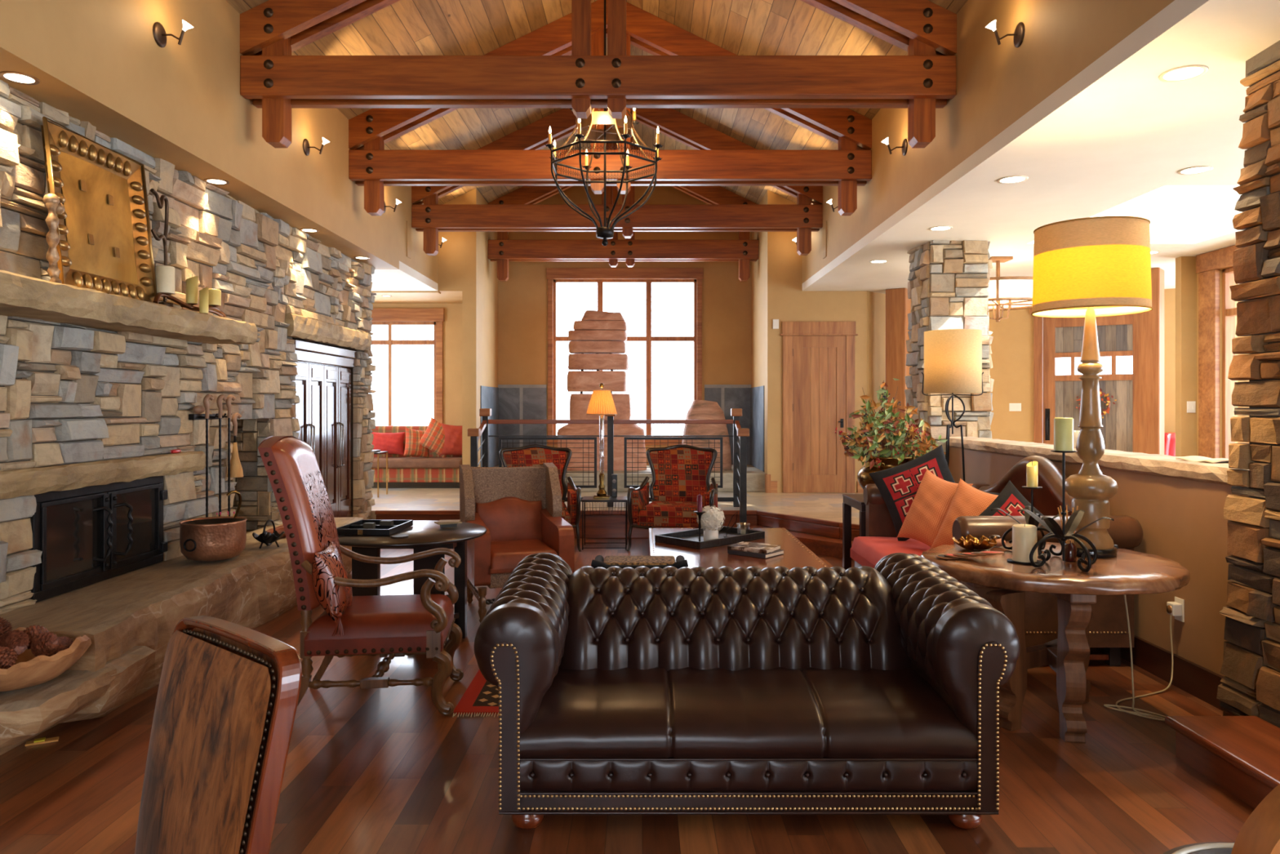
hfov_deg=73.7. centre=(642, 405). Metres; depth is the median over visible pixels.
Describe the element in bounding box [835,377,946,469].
flower arrangement
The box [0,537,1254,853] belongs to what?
floor
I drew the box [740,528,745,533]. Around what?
glass
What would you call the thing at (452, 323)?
wall
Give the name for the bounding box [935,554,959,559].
coaster
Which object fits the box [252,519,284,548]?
log holder
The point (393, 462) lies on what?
seat cushion
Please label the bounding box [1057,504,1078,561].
reed diffuser
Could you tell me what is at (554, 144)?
candle
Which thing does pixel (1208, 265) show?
window
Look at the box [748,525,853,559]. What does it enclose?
step
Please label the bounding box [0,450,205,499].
lintel
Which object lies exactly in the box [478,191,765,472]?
wall
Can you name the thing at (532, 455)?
armchair
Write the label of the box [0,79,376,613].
wall
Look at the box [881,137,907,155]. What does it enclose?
lamp
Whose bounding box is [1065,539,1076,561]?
jar
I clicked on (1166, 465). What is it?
wall cap
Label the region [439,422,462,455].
pillow
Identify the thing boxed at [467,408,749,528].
stair railing
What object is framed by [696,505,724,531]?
hydrangea
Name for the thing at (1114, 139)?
ceiling
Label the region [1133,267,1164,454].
door frame
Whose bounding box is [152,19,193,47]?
lamp
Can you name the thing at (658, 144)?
candle
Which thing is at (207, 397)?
fireplace poker
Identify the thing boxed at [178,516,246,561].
pot
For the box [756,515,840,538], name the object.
trim
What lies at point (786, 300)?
wall
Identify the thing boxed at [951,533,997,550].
dish
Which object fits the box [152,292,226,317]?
branch
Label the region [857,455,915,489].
brass pot
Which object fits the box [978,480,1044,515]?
throw pillow
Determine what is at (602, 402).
lamp
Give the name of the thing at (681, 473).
armchair
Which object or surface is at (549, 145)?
candle
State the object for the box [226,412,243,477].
broom
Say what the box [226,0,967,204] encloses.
wood ceiling
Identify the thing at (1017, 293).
pendant light
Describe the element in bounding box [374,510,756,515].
trim
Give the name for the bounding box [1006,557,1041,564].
dish
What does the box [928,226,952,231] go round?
recessed light
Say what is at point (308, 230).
recessed light
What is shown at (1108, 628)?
sofa
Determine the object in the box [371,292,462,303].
ceiling
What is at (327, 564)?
leather cushion
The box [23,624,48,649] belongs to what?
pinecone
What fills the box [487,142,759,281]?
roof truss
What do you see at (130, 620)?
hearth slab
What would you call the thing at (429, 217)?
roof truss
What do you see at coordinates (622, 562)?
bench
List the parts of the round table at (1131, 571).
carved leg, carved leg, carved leg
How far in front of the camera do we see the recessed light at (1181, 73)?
3.98 m
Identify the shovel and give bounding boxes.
[225,394,235,516]
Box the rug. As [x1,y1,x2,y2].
[453,669,498,717]
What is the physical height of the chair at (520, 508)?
1.050 m
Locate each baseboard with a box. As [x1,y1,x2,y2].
[770,480,777,493]
[857,480,863,493]
[1102,635,1225,711]
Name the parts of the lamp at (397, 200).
arm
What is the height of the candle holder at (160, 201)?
0.710 m
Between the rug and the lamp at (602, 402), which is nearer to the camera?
the rug
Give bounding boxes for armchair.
[257,435,463,715]
[499,444,581,551]
[626,444,718,551]
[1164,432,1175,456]
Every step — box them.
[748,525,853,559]
[1164,715,1279,808]
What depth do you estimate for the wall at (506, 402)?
13.34 m
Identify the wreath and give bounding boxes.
[1075,388,1115,417]
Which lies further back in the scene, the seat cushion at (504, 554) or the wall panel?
the seat cushion at (504, 554)
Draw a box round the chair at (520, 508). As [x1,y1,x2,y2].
[459,462,574,622]
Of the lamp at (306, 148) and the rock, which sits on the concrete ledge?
the rock
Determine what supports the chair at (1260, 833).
on the floor at (369, 771)
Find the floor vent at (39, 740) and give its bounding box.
[25,736,59,746]
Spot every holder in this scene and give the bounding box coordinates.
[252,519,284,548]
[434,519,462,527]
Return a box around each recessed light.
[0,71,39,84]
[204,177,229,185]
[299,228,319,232]
[354,256,369,259]
[869,259,888,263]
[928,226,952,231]
[996,175,1028,183]
[1150,250,1159,254]
[1158,64,1208,82]
[1177,165,1213,174]
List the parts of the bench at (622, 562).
leopard seat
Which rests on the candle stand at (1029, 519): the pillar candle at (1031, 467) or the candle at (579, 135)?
the pillar candle at (1031, 467)
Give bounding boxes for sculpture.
[556,310,646,471]
[723,511,737,537]
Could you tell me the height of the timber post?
2.740 m
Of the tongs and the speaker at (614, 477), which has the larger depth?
the speaker at (614, 477)
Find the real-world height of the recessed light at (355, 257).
0.006 m
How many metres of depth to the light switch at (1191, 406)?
8.89 m
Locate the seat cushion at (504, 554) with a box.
[488,538,558,573]
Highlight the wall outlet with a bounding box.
[1166,596,1184,622]
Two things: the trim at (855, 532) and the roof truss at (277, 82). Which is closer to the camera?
the roof truss at (277, 82)
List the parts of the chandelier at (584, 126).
rod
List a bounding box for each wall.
[0,0,438,283]
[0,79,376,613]
[371,188,885,492]
[372,303,462,425]
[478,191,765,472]
[480,384,764,471]
[497,186,751,465]
[802,0,1174,283]
[911,288,1248,443]
[948,446,1248,675]
[1175,256,1238,457]
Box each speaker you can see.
[406,221,411,258]
[611,474,617,497]
[822,221,826,258]
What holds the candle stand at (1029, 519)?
on the round table at (1131, 571)
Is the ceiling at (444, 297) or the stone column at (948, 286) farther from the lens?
the ceiling at (444, 297)
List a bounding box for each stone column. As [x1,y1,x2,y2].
[904,240,994,455]
[1216,40,1279,728]
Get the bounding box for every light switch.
[1008,403,1021,411]
[1186,401,1195,413]
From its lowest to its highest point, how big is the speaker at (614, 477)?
0.240 m
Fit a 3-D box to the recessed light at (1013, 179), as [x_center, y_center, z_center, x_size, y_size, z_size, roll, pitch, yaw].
[2.542,-1.547,5.861,0.200,0.006,0.200,0,0,0]
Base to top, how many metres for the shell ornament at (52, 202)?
0.451 m
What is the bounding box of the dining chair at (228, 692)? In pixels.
[134,615,302,853]
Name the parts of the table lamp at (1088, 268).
turned stem, lamp shade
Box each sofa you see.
[473,552,1020,829]
[849,455,1142,666]
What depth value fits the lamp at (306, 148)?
7.03 m
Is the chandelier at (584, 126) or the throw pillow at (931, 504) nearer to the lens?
the throw pillow at (931, 504)
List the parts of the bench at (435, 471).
seat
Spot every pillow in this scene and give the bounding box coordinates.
[371,431,404,454]
[403,426,429,457]
[419,417,445,457]
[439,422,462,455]
[868,444,955,541]
[897,468,973,547]
[930,478,997,548]
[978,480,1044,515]
[984,491,999,495]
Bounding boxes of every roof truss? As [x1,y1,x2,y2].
[240,0,956,147]
[348,0,871,215]
[411,108,822,255]
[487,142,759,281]
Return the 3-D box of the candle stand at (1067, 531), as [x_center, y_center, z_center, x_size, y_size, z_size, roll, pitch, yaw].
[1.925,0.473,3.900,0.330,0.529,0.330,0,0,9]
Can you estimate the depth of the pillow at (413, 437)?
12.28 m
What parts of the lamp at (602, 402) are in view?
shade trim, lamp shade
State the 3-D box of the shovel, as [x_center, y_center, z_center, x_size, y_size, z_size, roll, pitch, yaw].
[-2.950,0.447,6.097,0.055,1.046,0.084,0,0,23]
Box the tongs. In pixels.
[216,394,227,516]
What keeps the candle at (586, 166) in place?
on the chandelier at (584, 126)
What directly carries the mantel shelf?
attached to the wall at (69, 393)
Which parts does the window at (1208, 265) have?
sash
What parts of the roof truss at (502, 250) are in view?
post, king post, king post, post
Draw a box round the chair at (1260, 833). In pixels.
[1231,784,1279,853]
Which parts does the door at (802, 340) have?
handle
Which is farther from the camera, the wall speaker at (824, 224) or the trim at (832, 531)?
the wall speaker at (824, 224)
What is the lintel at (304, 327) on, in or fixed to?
attached to the wall at (69, 393)
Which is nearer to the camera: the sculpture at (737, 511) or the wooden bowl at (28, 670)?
the wooden bowl at (28, 670)
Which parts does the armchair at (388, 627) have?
leg, padded backrest, leg, scroll arm, seat, scroll arm, leg, leg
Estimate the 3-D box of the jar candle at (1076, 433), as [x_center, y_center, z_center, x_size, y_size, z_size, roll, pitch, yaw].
[2.980,0.235,5.860,0.090,0.120,0.090,0,0,0]
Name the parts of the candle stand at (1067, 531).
rod, candle plate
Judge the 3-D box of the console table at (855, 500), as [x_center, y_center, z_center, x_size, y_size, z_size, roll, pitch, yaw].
[2.300,1.150,7.350,1.000,0.700,0.660,0,0,0]
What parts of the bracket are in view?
antler knob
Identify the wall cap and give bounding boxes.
[945,436,1248,487]
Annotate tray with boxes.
[336,519,413,535]
[654,525,764,549]
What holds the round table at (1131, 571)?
on the floor at (369, 771)
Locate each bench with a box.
[371,425,462,488]
[591,555,688,568]
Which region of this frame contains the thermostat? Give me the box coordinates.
[773,319,778,328]
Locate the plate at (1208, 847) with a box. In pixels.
[1163,841,1234,853]
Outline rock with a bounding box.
[681,400,731,471]
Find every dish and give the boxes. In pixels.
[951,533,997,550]
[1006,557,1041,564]
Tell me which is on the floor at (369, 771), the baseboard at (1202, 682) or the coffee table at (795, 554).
the coffee table at (795, 554)
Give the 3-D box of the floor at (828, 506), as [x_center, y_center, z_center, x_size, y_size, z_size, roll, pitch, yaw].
[0.950,1.345,5.800,13.900,0.310,16.600,0,0,0]
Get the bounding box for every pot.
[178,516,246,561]
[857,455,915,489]
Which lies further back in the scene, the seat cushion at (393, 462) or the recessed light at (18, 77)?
the seat cushion at (393, 462)
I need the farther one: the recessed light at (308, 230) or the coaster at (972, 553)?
the recessed light at (308, 230)
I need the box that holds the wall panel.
[40,116,157,302]
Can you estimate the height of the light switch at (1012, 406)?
0.115 m
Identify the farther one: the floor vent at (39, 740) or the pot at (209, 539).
the pot at (209, 539)
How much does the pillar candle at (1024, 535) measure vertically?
0.173 m
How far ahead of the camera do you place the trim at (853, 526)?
8.47 m
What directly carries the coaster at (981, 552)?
on the coaster at (972, 553)
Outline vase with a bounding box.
[703,527,718,541]
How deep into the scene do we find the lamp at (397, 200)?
9.13 m
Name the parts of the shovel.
antler handle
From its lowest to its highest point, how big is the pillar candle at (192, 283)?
0.183 m
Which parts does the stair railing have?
post, sloped handrail, post, panel frame, handrail, post, panel frame, handrail, post, sloped handrail, post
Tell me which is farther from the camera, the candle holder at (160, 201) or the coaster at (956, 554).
the candle holder at (160, 201)
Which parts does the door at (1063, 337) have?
casing, handle, board panel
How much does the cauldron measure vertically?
0.428 m
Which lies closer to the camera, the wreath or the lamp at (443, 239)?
the lamp at (443, 239)
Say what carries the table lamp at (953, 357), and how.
on the console table at (855, 500)
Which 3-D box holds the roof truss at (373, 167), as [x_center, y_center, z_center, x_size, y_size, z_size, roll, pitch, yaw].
[-0.305,-2.860,8.193,4.950,2.050,0.295,0,0,0]
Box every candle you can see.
[155,265,174,294]
[186,274,198,303]
[199,287,208,313]
[208,288,221,306]
[544,126,555,150]
[549,139,559,159]
[573,118,584,141]
[582,149,591,169]
[620,115,631,141]
[625,150,632,170]
[632,108,639,126]
[652,127,662,150]
[652,147,662,161]
[697,494,702,511]
[1012,523,1036,562]
[1026,459,1037,487]
[1053,415,1073,450]
[1073,430,1079,448]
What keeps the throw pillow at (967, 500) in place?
on the sofa at (1108, 628)
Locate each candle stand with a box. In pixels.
[991,485,1071,555]
[1017,449,1114,572]
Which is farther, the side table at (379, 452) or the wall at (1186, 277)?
the side table at (379, 452)
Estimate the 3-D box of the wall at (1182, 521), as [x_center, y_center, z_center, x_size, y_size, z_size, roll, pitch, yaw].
[2.970,0.945,5.970,0.200,1.110,4.180,0,0,0]
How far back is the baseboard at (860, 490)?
11.58 m
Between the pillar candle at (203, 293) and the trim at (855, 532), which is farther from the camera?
the trim at (855, 532)
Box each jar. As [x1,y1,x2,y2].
[216,511,235,516]
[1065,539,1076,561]
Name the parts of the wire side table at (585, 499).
leg, leg, leg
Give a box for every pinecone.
[0,617,12,638]
[0,629,30,655]
[0,645,17,668]
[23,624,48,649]
[30,631,58,656]
[54,635,72,654]
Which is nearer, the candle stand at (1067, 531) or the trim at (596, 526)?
the candle stand at (1067, 531)
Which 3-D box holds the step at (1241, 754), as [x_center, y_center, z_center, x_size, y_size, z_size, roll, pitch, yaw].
[2.440,1.416,1.735,0.400,0.168,3.870,0,0,0]
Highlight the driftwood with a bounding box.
[261,524,285,537]
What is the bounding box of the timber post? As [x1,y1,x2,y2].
[885,288,911,444]
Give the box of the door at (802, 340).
[780,321,857,493]
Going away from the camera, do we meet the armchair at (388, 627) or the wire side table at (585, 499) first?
the armchair at (388, 627)
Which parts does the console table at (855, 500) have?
leg, leg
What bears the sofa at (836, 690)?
on the floor at (369, 771)
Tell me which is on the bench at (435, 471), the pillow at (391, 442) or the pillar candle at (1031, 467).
the pillow at (391, 442)
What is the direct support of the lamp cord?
on the floor at (369, 771)
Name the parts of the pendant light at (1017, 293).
lamp shade, iron frame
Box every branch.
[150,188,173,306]
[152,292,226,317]
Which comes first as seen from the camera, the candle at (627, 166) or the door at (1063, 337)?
the candle at (627, 166)
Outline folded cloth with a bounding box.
[1175,455,1228,463]
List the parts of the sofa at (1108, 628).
rail, rolled arm, rolled arm, nail trim, leg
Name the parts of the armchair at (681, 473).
arm frame, arm panel, rail, seat, backrest, frame, arm panel, arm frame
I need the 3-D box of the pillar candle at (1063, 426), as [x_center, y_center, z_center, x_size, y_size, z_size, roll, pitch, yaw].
[1.925,0.128,3.900,0.082,0.158,0.082,0,0,0]
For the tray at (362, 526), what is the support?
on the table at (424, 535)
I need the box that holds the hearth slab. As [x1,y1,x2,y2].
[0,516,364,755]
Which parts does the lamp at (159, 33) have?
wall plate, arm, bulb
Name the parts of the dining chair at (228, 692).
nail trim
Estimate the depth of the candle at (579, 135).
6.60 m
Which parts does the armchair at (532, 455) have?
backrest, frame, seat, arm panel, arm frame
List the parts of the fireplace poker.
antler handle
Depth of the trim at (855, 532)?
8.47 m
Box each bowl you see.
[0,626,91,691]
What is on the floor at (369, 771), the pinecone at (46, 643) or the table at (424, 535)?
the table at (424, 535)
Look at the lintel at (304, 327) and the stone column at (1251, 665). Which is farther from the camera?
the lintel at (304, 327)
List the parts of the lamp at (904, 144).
bulb, arm, wall plate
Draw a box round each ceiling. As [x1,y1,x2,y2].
[0,23,438,291]
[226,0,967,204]
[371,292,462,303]
[802,0,1279,293]
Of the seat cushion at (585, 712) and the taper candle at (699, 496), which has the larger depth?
the taper candle at (699, 496)
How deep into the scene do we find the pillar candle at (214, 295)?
5.61 m
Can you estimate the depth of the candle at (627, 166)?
7.47 m
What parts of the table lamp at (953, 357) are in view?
lamp shade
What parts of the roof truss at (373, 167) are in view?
post, king post, king post, post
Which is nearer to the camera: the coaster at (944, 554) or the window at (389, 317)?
the coaster at (944, 554)
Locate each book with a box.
[727,541,780,553]
[727,549,783,558]
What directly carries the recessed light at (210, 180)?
in the ceiling at (62, 86)
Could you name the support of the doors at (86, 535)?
in the wall at (69, 393)
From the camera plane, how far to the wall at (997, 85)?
5.39 m
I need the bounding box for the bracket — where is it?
[188,405,231,419]
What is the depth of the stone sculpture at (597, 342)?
12.26 m
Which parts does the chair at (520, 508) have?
leg, arm, leg, seat rail, backrest, lumbar panel, arm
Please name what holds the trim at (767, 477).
attached to the wall at (786, 300)
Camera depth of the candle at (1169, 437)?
10.99 m
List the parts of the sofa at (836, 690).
brass nail trim, rolled arm, tufted backrest, brass nail trim, tufted rail, brass nail trim, rolled arm, brass nail trim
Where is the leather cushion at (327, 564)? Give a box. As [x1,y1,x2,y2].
[311,541,352,636]
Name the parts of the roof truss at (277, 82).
post, king post, king post, post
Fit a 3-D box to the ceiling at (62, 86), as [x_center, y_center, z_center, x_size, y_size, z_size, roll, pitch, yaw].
[-4.390,-1.600,4.550,3.220,0.100,14.100,0,0,0]
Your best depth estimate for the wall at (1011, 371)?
12.33 m
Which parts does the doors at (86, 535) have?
door frame, door glass, twisted handle, twisted handle, door frame, door glass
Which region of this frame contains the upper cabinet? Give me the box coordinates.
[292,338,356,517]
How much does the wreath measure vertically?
0.455 m
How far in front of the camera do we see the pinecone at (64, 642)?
3.61 m
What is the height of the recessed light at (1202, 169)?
0.006 m
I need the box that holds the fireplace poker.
[203,394,214,517]
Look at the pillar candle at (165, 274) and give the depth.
5.04 m
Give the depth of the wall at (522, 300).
13.35 m
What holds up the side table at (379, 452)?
on the floor at (828, 506)
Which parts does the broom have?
antler handle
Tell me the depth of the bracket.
5.80 m
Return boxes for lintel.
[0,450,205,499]
[284,313,371,351]
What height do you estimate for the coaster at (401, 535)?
0.006 m
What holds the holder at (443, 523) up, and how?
on the table at (424, 535)
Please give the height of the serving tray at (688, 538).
0.052 m
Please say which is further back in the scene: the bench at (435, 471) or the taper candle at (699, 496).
the bench at (435, 471)
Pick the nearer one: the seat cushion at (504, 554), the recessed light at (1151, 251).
the seat cushion at (504, 554)
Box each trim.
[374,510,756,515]
[375,515,759,537]
[756,510,839,527]
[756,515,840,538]
[764,473,770,493]
[839,522,859,529]
[840,527,859,540]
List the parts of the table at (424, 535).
leg, leg, gate leg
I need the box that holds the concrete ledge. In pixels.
[494,464,765,491]
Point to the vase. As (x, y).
(708, 535)
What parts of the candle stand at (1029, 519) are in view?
rod, candle plate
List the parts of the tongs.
antler handle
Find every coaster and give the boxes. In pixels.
[390,533,408,537]
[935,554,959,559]
[943,553,968,558]
[952,553,977,556]
[961,552,986,555]
[970,551,994,555]
[979,551,1004,554]
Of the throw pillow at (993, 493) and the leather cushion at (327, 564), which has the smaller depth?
the leather cushion at (327, 564)
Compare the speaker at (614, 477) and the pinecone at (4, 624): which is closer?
the pinecone at (4, 624)
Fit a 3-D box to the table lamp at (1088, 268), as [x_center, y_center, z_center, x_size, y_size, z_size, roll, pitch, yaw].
[2.220,-0.073,4.230,0.533,1.620,0.533,0,0,0]
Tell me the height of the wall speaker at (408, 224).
0.420 m
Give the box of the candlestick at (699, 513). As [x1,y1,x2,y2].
[693,511,705,541]
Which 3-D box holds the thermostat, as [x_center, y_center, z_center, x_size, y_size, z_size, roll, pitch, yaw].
[1.810,-1.100,11.588,0.080,0.130,0.022,0,0,0]
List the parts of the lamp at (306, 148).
wall plate, arm, bulb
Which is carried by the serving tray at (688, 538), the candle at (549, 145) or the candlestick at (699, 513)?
the candlestick at (699, 513)
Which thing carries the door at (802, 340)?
in the wall at (786, 300)
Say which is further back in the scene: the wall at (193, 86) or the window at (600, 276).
the window at (600, 276)
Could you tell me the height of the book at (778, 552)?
0.026 m
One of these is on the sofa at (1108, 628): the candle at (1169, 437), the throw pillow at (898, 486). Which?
the throw pillow at (898, 486)
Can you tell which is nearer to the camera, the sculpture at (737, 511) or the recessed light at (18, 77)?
the recessed light at (18, 77)
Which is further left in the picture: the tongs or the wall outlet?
the tongs
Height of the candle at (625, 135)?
0.206 m
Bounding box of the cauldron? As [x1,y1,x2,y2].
[178,490,246,561]
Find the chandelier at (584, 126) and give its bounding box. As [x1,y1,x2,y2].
[544,0,662,245]
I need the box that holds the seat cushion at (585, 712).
[520,666,977,758]
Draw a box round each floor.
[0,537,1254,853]
[370,488,862,539]
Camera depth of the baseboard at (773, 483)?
11.58 m
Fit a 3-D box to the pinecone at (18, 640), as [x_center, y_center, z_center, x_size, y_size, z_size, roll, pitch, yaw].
[-2.588,0.980,3.514,0.104,0.110,0.105,0,0,-15]
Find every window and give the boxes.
[371,308,444,425]
[546,267,703,444]
[1195,244,1241,458]
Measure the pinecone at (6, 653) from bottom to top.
0.107 m
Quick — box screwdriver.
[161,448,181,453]
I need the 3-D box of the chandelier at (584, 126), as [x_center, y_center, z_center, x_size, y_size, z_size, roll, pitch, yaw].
[-0.310,-2.591,7.050,0.961,2.554,0.961,0,0,0]
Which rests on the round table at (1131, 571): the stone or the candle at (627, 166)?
the stone
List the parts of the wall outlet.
plate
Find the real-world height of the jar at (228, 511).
0.258 m
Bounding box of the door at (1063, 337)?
[1030,308,1133,452]
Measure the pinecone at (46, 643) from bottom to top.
0.109 m
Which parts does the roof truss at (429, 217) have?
post, king post, king post, post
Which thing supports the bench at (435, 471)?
on the floor at (828, 506)
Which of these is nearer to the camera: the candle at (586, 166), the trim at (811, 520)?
the candle at (586, 166)
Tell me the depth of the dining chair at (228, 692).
1.77 m
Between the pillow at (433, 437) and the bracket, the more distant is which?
the pillow at (433, 437)
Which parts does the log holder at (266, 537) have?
ring handle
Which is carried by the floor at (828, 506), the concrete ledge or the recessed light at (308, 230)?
the concrete ledge
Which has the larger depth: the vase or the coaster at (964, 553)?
the vase
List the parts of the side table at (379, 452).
leg, leg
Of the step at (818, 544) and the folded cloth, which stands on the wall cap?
the folded cloth
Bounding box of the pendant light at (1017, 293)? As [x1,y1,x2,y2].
[988,256,1032,321]
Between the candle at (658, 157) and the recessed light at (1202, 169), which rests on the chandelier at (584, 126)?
the candle at (658, 157)
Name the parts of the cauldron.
ring handle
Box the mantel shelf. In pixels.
[0,270,257,344]
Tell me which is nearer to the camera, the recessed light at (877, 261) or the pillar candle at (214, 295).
the pillar candle at (214, 295)
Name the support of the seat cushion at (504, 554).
on the chair at (520, 508)
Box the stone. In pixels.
[989,534,1005,546]
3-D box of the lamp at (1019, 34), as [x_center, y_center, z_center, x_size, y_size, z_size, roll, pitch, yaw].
[2.070,-2.134,4.910,0.200,0.144,0.136,0,0,0]
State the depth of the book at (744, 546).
5.98 m
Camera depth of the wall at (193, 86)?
5.48 m
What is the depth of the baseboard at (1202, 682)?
4.54 m
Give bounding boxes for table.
[337,520,487,648]
[373,451,387,497]
[582,496,626,550]
[648,528,830,569]
[842,493,865,569]
[920,541,1190,743]
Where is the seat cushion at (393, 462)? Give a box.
[371,457,462,468]
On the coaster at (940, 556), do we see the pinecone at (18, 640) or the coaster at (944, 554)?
the coaster at (944, 554)
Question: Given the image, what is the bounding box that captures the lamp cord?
[1103,594,1173,720]
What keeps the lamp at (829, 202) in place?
attached to the wall at (997, 85)
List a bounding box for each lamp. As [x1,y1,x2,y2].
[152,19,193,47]
[302,137,329,155]
[383,199,400,213]
[438,237,446,248]
[586,382,617,498]
[826,199,837,212]
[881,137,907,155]
[921,328,983,482]
[985,19,1025,47]
[1031,215,1152,557]
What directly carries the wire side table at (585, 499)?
on the floor at (369, 771)
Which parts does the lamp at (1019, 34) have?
bulb, arm, wall plate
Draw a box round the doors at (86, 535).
[28,475,167,602]
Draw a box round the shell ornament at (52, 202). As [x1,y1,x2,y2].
[43,193,65,283]

